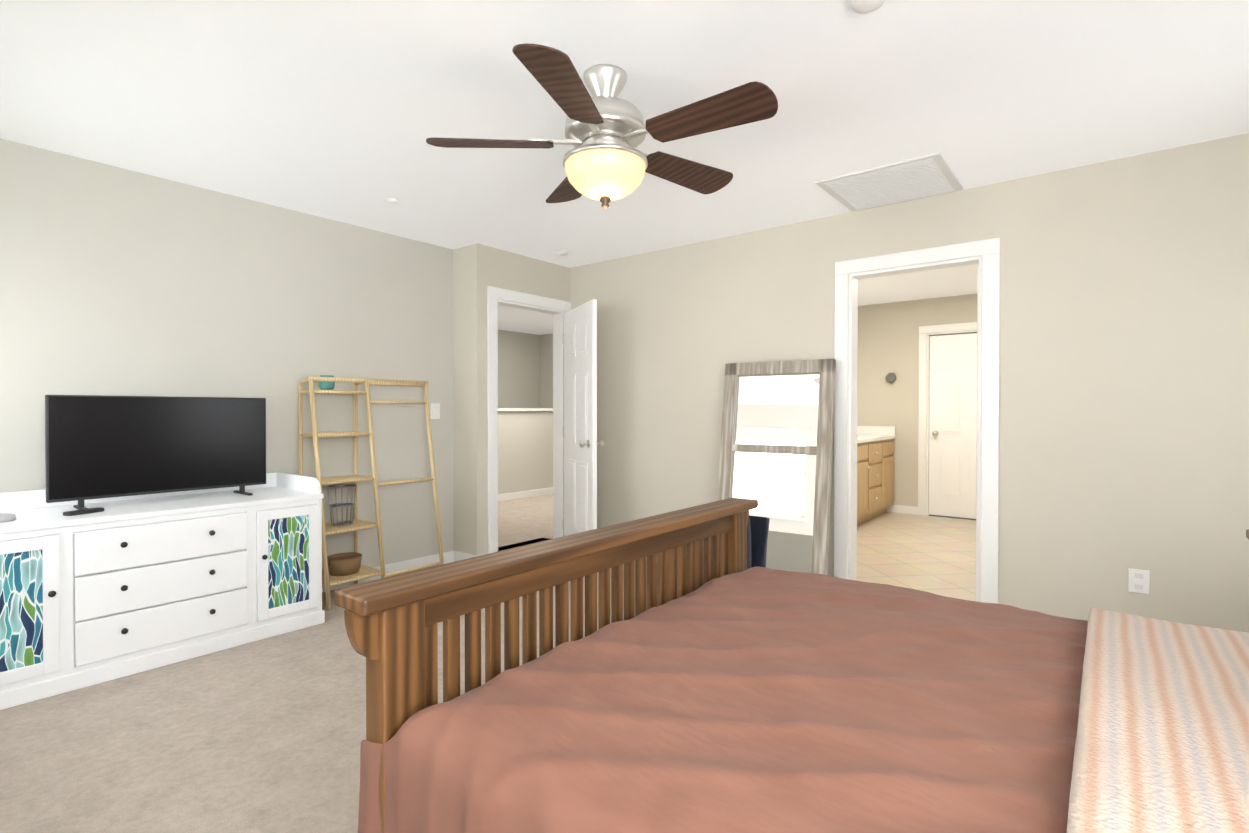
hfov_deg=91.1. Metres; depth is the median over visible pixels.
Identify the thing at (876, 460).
bathroom vanity
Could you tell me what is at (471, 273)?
wall
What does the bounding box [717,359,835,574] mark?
floor mirror
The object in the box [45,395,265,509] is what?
tv
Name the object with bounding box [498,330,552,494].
wall
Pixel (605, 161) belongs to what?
ceiling fan
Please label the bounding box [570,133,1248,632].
wall
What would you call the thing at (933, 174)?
ceiling vent
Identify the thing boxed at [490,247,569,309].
wall
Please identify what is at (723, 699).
duvet
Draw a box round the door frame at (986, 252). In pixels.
[834,237,999,603]
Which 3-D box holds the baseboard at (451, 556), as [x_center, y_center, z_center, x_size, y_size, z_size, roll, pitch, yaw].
[-2.364,1.108,3.492,0.014,0.090,3.330,0,1,38]
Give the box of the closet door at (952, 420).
[929,333,976,518]
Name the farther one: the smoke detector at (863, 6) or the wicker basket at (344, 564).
the wicker basket at (344, 564)
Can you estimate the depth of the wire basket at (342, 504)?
3.92 m
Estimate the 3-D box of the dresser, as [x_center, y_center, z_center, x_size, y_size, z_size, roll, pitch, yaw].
[-2.329,0.755,3.016,0.615,0.805,1.440,0,1,38]
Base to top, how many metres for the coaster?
0.028 m
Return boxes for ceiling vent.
[815,152,963,211]
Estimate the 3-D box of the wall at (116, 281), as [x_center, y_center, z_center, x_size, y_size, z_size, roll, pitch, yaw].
[-2.454,-0.067,3.476,0.120,2.440,3.450,0,1,38]
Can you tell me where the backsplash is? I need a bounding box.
[857,426,894,433]
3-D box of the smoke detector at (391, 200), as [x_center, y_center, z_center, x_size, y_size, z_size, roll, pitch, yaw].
[-1.382,-1.278,3.644,0.059,0.019,0.059,0,1,26]
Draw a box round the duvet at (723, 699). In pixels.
[358,566,1087,832]
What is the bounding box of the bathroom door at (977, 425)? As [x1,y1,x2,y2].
[976,267,978,601]
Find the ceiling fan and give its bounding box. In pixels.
[426,43,777,208]
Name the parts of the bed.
frame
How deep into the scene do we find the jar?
3.87 m
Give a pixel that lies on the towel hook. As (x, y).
(890, 376)
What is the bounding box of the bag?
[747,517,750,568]
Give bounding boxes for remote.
[63,507,103,515]
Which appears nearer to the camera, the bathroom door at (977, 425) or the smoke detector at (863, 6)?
the smoke detector at (863, 6)
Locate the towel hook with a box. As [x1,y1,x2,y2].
[886,371,895,382]
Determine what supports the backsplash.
attached to the wall at (888, 337)
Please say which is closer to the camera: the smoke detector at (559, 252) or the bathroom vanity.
the smoke detector at (559, 252)
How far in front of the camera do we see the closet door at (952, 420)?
6.75 m
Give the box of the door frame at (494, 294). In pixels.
[487,286,570,553]
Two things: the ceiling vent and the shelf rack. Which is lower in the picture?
the shelf rack
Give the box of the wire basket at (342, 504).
[327,484,356,525]
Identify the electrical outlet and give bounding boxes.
[1128,568,1149,593]
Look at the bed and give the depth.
1.11 m
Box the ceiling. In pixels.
[0,0,1248,334]
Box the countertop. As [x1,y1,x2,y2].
[857,434,895,441]
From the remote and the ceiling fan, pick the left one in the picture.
the remote
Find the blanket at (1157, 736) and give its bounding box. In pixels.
[1066,607,1248,832]
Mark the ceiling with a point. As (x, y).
(340, 110)
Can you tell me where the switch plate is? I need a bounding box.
[431,403,439,418]
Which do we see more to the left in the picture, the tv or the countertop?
the tv
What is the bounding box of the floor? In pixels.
[0,494,975,832]
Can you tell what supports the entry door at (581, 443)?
in the wall at (519, 273)
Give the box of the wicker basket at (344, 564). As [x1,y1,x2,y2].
[327,552,361,575]
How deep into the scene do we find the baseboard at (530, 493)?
8.31 m
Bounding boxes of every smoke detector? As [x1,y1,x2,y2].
[387,198,396,202]
[555,250,567,255]
[850,0,884,13]
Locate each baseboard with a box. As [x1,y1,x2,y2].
[322,550,456,591]
[498,487,552,501]
[887,505,917,514]
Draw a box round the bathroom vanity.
[857,438,895,524]
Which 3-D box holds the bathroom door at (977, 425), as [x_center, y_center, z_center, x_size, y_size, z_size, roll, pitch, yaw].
[2.311,0.134,3.854,0.197,2.008,0.746,0,1,40]
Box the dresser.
[0,472,324,709]
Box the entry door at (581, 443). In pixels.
[563,299,603,535]
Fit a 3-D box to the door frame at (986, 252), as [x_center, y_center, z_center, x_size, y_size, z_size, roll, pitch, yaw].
[1.746,0.084,3.707,0.910,2.135,0.138,0,1,38]
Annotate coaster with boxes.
[0,513,15,521]
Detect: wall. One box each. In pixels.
[0,138,453,569]
[453,243,489,555]
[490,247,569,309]
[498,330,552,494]
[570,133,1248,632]
[857,294,976,506]
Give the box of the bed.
[335,497,1248,832]
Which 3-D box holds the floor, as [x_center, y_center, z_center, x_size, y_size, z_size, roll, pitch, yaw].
[-0.281,1.192,4.694,8.610,0.101,8.040,0,1,38]
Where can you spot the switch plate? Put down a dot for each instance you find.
(435, 407)
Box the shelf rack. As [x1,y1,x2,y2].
[298,376,443,609]
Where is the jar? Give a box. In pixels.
[319,375,334,389]
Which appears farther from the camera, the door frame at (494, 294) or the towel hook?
the towel hook
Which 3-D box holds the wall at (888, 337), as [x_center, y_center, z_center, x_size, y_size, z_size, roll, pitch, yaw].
[3.671,-0.095,6.758,2.430,2.440,0.120,0,1,38]
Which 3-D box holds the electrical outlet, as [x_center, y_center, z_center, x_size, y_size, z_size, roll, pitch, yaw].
[2.533,0.815,3.017,0.080,0.115,0.009,0,1,38]
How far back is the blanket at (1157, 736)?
0.95 m
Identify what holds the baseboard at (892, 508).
attached to the wall at (888, 337)

